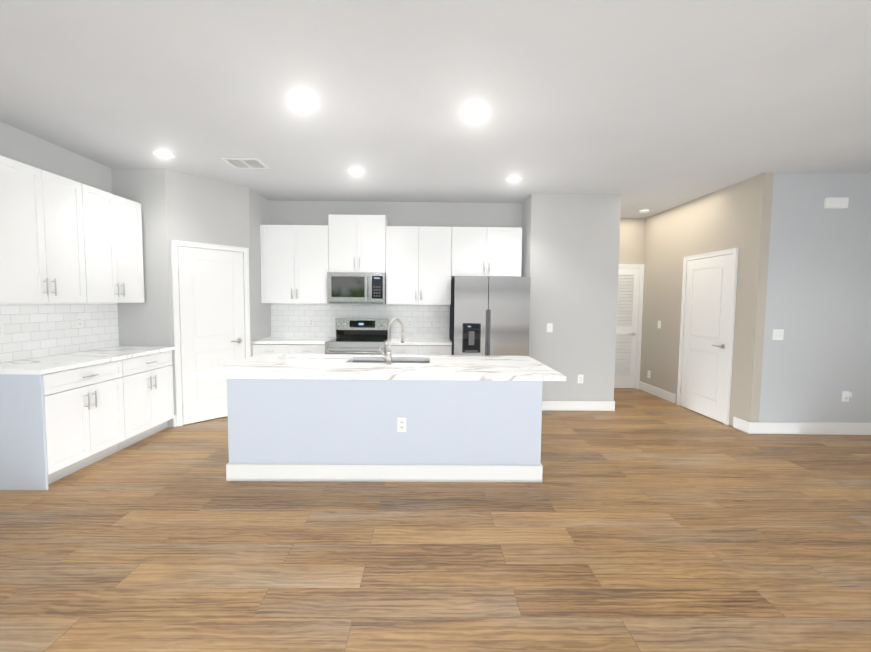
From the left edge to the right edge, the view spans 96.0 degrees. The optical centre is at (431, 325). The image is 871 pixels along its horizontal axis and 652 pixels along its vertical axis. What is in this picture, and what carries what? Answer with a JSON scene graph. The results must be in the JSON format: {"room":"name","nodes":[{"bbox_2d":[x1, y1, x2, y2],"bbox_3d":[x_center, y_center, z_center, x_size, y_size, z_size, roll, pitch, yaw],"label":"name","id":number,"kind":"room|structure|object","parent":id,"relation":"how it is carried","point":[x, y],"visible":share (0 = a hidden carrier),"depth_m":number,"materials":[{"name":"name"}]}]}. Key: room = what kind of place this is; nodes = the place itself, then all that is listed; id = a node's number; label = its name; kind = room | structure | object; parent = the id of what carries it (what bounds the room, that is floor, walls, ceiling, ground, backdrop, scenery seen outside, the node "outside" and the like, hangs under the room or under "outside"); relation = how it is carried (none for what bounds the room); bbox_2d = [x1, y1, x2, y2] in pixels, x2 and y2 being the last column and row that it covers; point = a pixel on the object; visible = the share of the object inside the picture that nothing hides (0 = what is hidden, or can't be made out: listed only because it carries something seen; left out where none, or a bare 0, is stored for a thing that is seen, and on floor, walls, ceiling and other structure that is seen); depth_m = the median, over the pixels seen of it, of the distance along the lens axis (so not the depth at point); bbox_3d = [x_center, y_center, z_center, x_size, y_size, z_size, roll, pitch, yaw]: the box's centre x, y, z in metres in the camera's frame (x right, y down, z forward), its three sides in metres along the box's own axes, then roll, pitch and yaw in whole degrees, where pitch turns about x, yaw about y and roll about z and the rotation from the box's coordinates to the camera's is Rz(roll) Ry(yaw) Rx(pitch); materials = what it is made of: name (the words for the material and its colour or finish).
{"room":"kitchen","nodes":[
{"label":"kitchen","id":0,"kind":"room"},
{"bbox_2d":[0,121,111,193],"bbox_3d":[-3.497,-0.077,0.876,0.100,2.850,7.120,0,3,-1],"label":"wall","id":1,"kind":"structure","parent":0,"point":[19,145],"depth_m":3.57,"materials":[{"name":"grey paint"}]},
{"bbox_2d":[0,155,95,302],"bbox_3d":[-3.299,-0.727,3.208,0.328,1.070,0.791,0,3,-1],"label":"upper cabinet","id":2,"kind":"object","parent":1,"relation":"attached to","point":[64,240],"depth_m":3.17,"materials":[{"name":"white paint"}]},
{"bbox_2d":[0,303,118,362],"bbox_3d":[-3.470,0.026,3.601,0.008,0.483,1.488,0,3,-1],"label":"backsplash","id":3,"kind":"structure","parent":1,"relation":"attached to","point":[34,330],"depth_m":3.60,"materials":[{"name":"tile"}]},
{"bbox_2d":[0,322,3,336],"bbox_3d":[-3.456,0.033,3.127,0.008,0.118,0.075,0,3,-1],"label":"outlet","id":4,"kind":"object","parent":3,"relation":"attached to","point":[1,330],"visible":1,"depth_m":3.15,"materials":[{"name":"white plastic"}]},
{"bbox_2d":[75,316,82,327],"bbox_3d":[-3.463,-0.041,3.854,0.008,0.118,0.075,0,3,-1],"label":"outlet","id":5,"kind":"object","parent":3,"relation":"attached to","point":[79,321],"visible":1,"depth_m":3.85,"materials":[{"name":"white plastic"}]},
{"bbox_2d":[92,187,144,302],"bbox_3d":[-3.306,-0.768,3.876,0.328,1.070,0.791,0,3,-1],"label":"upper cabinet","id":6,"kind":"object","parent":1,"relation":"attached to","point":[117,246],"depth_m":3.91,"materials":[{"name":"white paint"}]},
{"bbox_2d":[111,168,172,426],"bbox_3d":[-3.190,-0.286,4.383,0.580,2.850,0.100,0,3,-1],"label":"wall","id":7,"kind":"structure","parent":0,"point":[147,323],"depth_m":4.31,"materials":[{"name":"grey paint"}]},
{"bbox_2d":[165,169,251,426],"bbox_3d":[-2.640,-0.300,4.701,0.100,2.850,0.892,4,5,42],"label":"wall","id":8,"kind":"structure","parent":0,"point":[205,210],"depth_m":4.55,"materials":[{"name":"grey paint"}]},
{"bbox_2d":[173,415,176,426],"bbox_3d":[-2.895,1.074,4.425,0.014,0.135,0.035,4,5,42],"label":"baseboard","id":9,"kind":"structure","parent":8,"relation":"attached to","point":[174,422],"depth_m":4.42,"materials":[{"name":"white"}]},
{"bbox_2d":[171,240,250,426],"bbox_3d":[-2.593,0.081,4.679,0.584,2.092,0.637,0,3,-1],"label":"pantry door","id":10,"kind":"structure","parent":8,"relation":"in","point":[211,305],"depth_m":4.61,"materials":[{"name":"white paint"}]},
{"bbox_2d":[249,188,270,355],"bbox_3d":[-2.359,-0.338,5.364,0.100,2.850,0.730,0,3,-1],"label":"wall","id":11,"kind":"structure","parent":0,"point":[260,311],"depth_m":5.18,"materials":[{"name":"grey paint"}]},
{"bbox_2d":[269,200,521,338],"bbox_3d":[-0.568,-0.342,5.696,3.690,2.850,0.100,0,3,-1],"label":"wall","id":12,"kind":"structure","parent":0,"point":[440,214],"depth_m":5.57,"materials":[{"name":"grey paint"}]},
{"bbox_2d":[260,225,327,303],"bbox_3d":[-1.848,-0.839,5.440,0.913,1.051,0.323,0,3,-1],"label":"upper cabinet","id":13,"kind":"object","parent":12,"relation":"attached to","point":[294,258],"depth_m":5.28,"materials":[{"name":"white paint"}]},
{"bbox_2d":[328,214,387,273],"bbox_3d":[-1.004,-1.115,5.431,0.767,0.774,0.323,0,3,-1],"label":"upper cabinet","id":14,"kind":"object","parent":12,"relation":"attached to","point":[356,243],"depth_m":5.28,"materials":[{"name":"white paint"}]},
{"bbox_2d":[327,272,385,303],"bbox_3d":[-1.008,-0.513,5.391,0.760,0.420,0.472,0,3,-1],"label":"microwave","id":15,"kind":"object","parent":14,"relation":"attached to","point":[356,287],"visible":1,"depth_m":5.21,"materials":[{"name":"grey plastic"}]},
{"bbox_2d":[271,303,449,337],"bbox_3d":[-1.027,-0.076,5.652,2.570,0.483,0.008,0,3,-1],"label":"backsplash","id":16,"kind":"structure","parent":12,"relation":"attached to","point":[289,319],"depth_m":5.64,"materials":[{"name":"tile"}]},
{"bbox_2d":[308,318,313,325],"bbox_3d":[-1.734,-0.054,5.638,0.075,0.118,0.008,0,3,-1],"label":"outlet","id":17,"kind":"object","parent":16,"relation":"attached to","point":[310,321],"visible":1,"depth_m":5.64,"materials":[{"name":"white plastic"}]},
{"bbox_2d":[429,319,434,326],"bbox_3d":[0.005,-0.039,5.655,0.075,0.118,0.008,0,3,-1],"label":"outlet","id":18,"kind":"object","parent":16,"relation":"attached to","point":[431,322],"visible":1,"depth_m":5.65,"materials":[{"name":"white plastic"}]},
{"bbox_2d":[386,226,455,304],"bbox_3d":[-0.146,-0.825,5.457,0.949,1.051,0.323,0,3,-1],"label":"upper cabinet","id":19,"kind":"object","parent":12,"relation":"attached to","point":[420,265],"depth_m":5.30,"materials":[{"name":"white paint"}]},
{"bbox_2d":[456,227,521,276],"bbox_3d":[0.745,-1.013,5.454,0.952,0.661,0.323,0,3,-1],"label":"upper cabinet","id":20,"kind":"object","parent":12,"relation":"attached to","point":[480,251],"depth_m":5.30,"materials":[{"name":"white paint"}]},
{"bbox_2d":[0,388,870,651],"bbox_3d":[1.259,1.365,2.150,9.900,0.100,9.600,0,3,-1],"label":"floor","id":21,"kind":"structure","parent":0,"point":[637,520],"depth_m":2.26,"materials":[{"name":"wood"}]},
{"bbox_2d":[0,358,131,489],"bbox_3d":[-3.180,0.765,3.321,0.593,0.880,0.834,0,3,-1],"label":"base cabinet","id":22,"kind":"object","parent":21,"relation":"on","point":[63,415],"depth_m":3.06,"materials":[{"name":"white paint"}]},
{"bbox_2d":[0,346,174,373],"bbox_3d":[-3.161,0.289,3.609,0.628,0.036,1.510,0,3,-1],"label":"countertop","id":23,"kind":"structure","parent":22,"relation":"on","point":[53,364],"depth_m":3.37,"materials":[{"name":"white stone"}]},
{"bbox_2d":[132,350,173,443],"bbox_3d":[-3.186,0.724,4.003,0.593,0.880,0.776,0,3,-1],"label":"base cabinet","id":24,"kind":"object","parent":21,"relation":"on","point":[152,375],"depth_m":4.06,"materials":[{"name":"white paint"}]},
{"bbox_2d":[251,337,335,355],"bbox_3d":[-1.843,0.636,5.363,0.944,0.915,0.656,0,3,-1],"label":"base cabinet","id":25,"kind":"object","parent":21,"relation":"on","point":[292,345],"visible":0.33,"depth_m":5.06,"materials":[{"name":"white paint"}]},
{"bbox_2d":[325,318,389,354],"bbox_3d":[-0.986,0.506,5.320,0.764,1.195,0.720,0,3,-1],"label":"range","id":26,"kind":"object","parent":21,"relation":"on","point":[361,336],"visible":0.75,"depth_m":5.55,"materials":[{"name":"silver metal"}]},
{"bbox_2d":[223,358,542,481],"bbox_3d":[-0.371,0.781,3.459,2.515,0.880,0.724,0,3,-1],"label":"kitchen island","id":27,"kind":"object","parent":21,"relation":"on","point":[342,418],"depth_m":3.11,"materials":[{"name":"paint"}]},
{"bbox_2d":[195,354,565,381],"bbox_3d":[-0.358,0.332,3.304,2.624,0.036,1.060,0,3,-1],"label":"island countertop","id":28,"kind":"structure","parent":27,"relation":"on","point":[325,367],"depth_m":3.05,"materials":[{"name":"white stone"}]},
{"bbox_2d":[350,360,429,362],"bbox_3d":[-0.378,0.477,3.523,0.784,0.280,0.424,0,3,-1],"label":"sink","id":29,"kind":"object","parent":28,"relation":"in","point":[366,361],"depth_m":3.70,"materials":[{"name":"silver metal"}]},
{"bbox_2d":[379,318,404,363],"bbox_3d":[-0.333,0.122,3.313,0.200,0.382,0.178,0,3,-1],"label":"faucet","id":30,"kind":"object","parent":28,"relation":"on","point":[388,355],"visible":1,"depth_m":3.25,"materials":[{"name":"silver metal"}]},
{"bbox_2d":[385,338,451,354],"bbox_3d":[-0.174,0.649,5.380,0.858,0.915,0.656,0,3,-1],"label":"base cabinet","id":31,"kind":"object","parent":21,"relation":"on","point":[425,346],"visible":0.31,"depth_m":5.07,"materials":[{"name":"white paint"}]},
{"bbox_2d":[450,276,530,355],"bbox_3d":[0.719,0.253,5.192,0.907,1.745,0.962,0,3,-1],"label":"fridge","id":32,"kind":"object","parent":21,"relation":"on","point":[489,315],"visible":0.54,"depth_m":4.70,"materials":[{"name":"grey metal"}]},
{"bbox_2d":[0,0,870,217],"bbox_3d":[1.284,-1.579,1.972,9.900,0.100,9.600,0,3,-1],"label":"ceiling","id":33,"kind":"structure","parent":0,"point":[655,107],"depth_m":2.65,"materials":[{"name":"white paint"}]},
{"bbox_2d":[152,150,174,157],"bbox_3d":[-2.603,-1.671,3.814,0.184,0.006,0.184,0,3,-1],"label":"recessed light","id":34,"kind":"object","parent":33,"relation":"in","point":[164,154],"visible":1,"depth_m":3.81,"materials":[{"name":"white plastic"}]},
{"bbox_2d":[221,157,268,168],"bbox_3d":[-1.915,-1.675,4.040,0.360,0.012,0.300,0,3,-1],"label":"ceiling vent","id":35,"kind":"object","parent":33,"relation":"in","point":[248,163],"visible":1,"depth_m":4.02,"materials":[{"name":"white metal"}]},
{"bbox_2d":[289,93,315,107],"bbox_3d":[-0.914,-1.593,2.772,0.184,0.006,0.184,0,3,-1],"label":"recessed light","id":36,"kind":"object","parent":33,"relation":"in","point":[302,100],"visible":1,"depth_m":2.77,"materials":[{"name":"white plastic"}]},
{"bbox_2d":[348,168,364,173],"bbox_3d":[-0.818,-1.682,4.260,0.184,0.006,0.184,0,3,-1],"label":"recessed light","id":37,"kind":"object","parent":33,"relation":"in","point":[356,171],"visible":0.98,"depth_m":4.26,"materials":[{"name":"white plastic"}]},
{"bbox_2d":[463,105,487,117],"bbox_3d":[0.325,-1.591,2.914,0.184,0.006,0.184,0,3,-1],"label":"recessed light","id":38,"kind":"object","parent":33,"relation":"in","point":[476,111],"visible":1,"depth_m":2.91,"materials":[{"name":"white plastic"}]},
{"bbox_2d":[506,176,521,180],"bbox_3d":[0.941,-1.679,4.467,0.184,0.006,0.184,0,3,-1],"label":"recessed light","id":39,"kind":"object","parent":33,"relation":"in","point":[514,178],"visible":0.96,"depth_m":4.46,"materials":[{"name":"white plastic"}]},
{"bbox_2d":[639,209,649,212],"bbox_3d":[3.197,-1.731,5.888,0.140,0.034,0.140,0,3,-1],"label":"recessed light","id":40,"kind":"object","parent":33,"relation":"attached to","point":[644,210],"visible":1,"depth_m":5.86,"materials":[{"name":"white plastic"}]},
{"bbox_2d":[521,193,620,400],"bbox_3d":[1.858,-0.334,5.910,1.165,2.850,1.500,0,3,-1],"label":"wall","id":41,"kind":"structure","parent":0,"point":[570,256],"depth_m":5.15,"materials":[{"name":"grey paint"}]},
{"bbox_2d":[547,323,552,331],"bbox_3d":[1.560,0.023,5.172,0.075,0.118,0.009,0,3,-1],"label":"light switch","id":42,"kind":"object","parent":41,"relation":"attached to","point":[549,327],"visible":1,"depth_m":5.17,"materials":[{"name":"white plastic"}]},
{"bbox_2d":[542,401,614,410],"bbox_3d":[1.860,1.067,5.236,1.179,0.135,0.014,0,3,-1],"label":"baseboard","id":43,"kind":"structure","parent":41,"relation":"attached to","point":[578,405],"depth_m":5.23,"materials":[{"name":"white wood"}]},
{"bbox_2d":[578,375,583,382],"bbox_3d":[1.984,0.706,5.218,0.075,0.118,0.008,0,3,-1],"label":"outlet","id":44,"kind":"object","parent":41,"relation":"attached to","point":[580,378],"visible":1,"depth_m":5.21,"materials":[{"name":"white plastic"}]},
{"bbox_2d":[619,218,644,263],"bbox_3d":[3.031,-0.367,6.620,1.195,2.850,0.100,0,3,-1],"label":"wall","id":45,"kind":"structure","parent":0,"point":[632,240],"depth_m":6.51,"materials":[{"name":"paint"}]},
{"bbox_2d":[614,264,644,388],"bbox_3d":[3.156,0.018,6.553,0.734,2.092,0.081,0,3,-1],"label":"hall door","id":46,"kind":"structure","parent":45,"relation":"in","point":[629,323],"depth_m":6.57,"materials":[{"name":"white painted wood"}]},
{"bbox_2d":[640,172,773,426],"bbox_3d":[3.590,-0.290,5.428,0.100,2.850,2.300,0,3,-1],"label":"wall","id":47,"kind":"structure","parent":0,"point":[737,215],"depth_m":4.84,"materials":[{"name":"paint"}]},
{"bbox_2d":[639,381,675,403],"bbox_3d":[3.515,1.026,6.147,0.014,0.135,0.980,0,3,-1],"label":"baseboard","id":48,"kind":"structure","parent":47,"relation":"attached to","point":[660,393],"depth_m":6.06,"materials":[{"name":"white wood"}]},
{"bbox_2d":[677,248,738,425],"bbox_3d":[3.499,0.111,5.060,0.081,2.092,0.934,0,3,-1],"label":"hall door","id":49,"kind":"structure","parent":47,"relation":"in","point":[708,301],"depth_m":4.99,"materials":[{"name":"white painted wood"},{"name":"metal"}]},
{"bbox_2d":[733,416,748,432],"bbox_3d":[3.531,1.127,4.471,0.014,0.135,0.220,0,3,-1],"label":"baseboard","id":50,"kind":"structure","parent":47,"relation":"attached to","point":[740,424],"depth_m":4.47,"materials":[{"name":"white"}]},
{"bbox_2d":[759,173,870,422],"bbox_3d":[4.875,-0.213,4.342,2.450,2.850,0.100,0,3,-1],"label":"wall","id":51,"kind":"structure","parent":0,"point":[816,362],"depth_m":4.28,"materials":[{"name":"grey paint"}]},
{"bbox_2d":[772,329,783,339],"bbox_3d":[3.798,0.096,4.296,0.120,0.118,0.008,0,3,-1],"label":"light switch","id":52,"kind":"object","parent":51,"relation":"attached to","point":[777,334],"visible":1,"depth_m":4.29,"materials":[{"name":"white plastic"}]},
{"bbox_2d":[748,422,870,434],"bbox_3d":[4.757,1.144,4.366,2.464,0.135,0.014,0,3,-1],"label":"baseboard","id":53,"kind":"structure","parent":51,"relation":"attached to","point":[815,428],"depth_m":4.35,"materials":[{"name":"white"}]},
{"bbox_2d":[824,197,848,208],"bbox_3d":[4.331,-1.316,4.195,0.220,0.110,0.049,0,3,-1],"label":"door chime","id":54,"kind":"object","parent":51,"relation":"attached to","point":[835,202],"visible":1,"depth_m":4.17,"materials":[{"name":"white plastic"}]},
{"bbox_2d":[842,391,849,401],"bbox_3d":[4.592,0.781,4.345,0.075,0.118,0.008,0,3,-1],"label":"electrical outlet","id":55,"kind":"object","parent":51,"relation":"attached to","point":[845,399],"visible":0.81,"depth_m":4.34,"materials":[{"name":"white plastic"}]},
{"bbox_2d":[845,392,851,396],"bbox_3d":[4.600,0.757,4.323,0.045,0.050,0.030,0,3,-1],"label":"charger","id":56,"kind":"object","parent":55,"relation":"attached to","point":[848,394],"visible":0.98,"depth_m":4.31,"materials":[{"name":"white plastic"}]}
]}

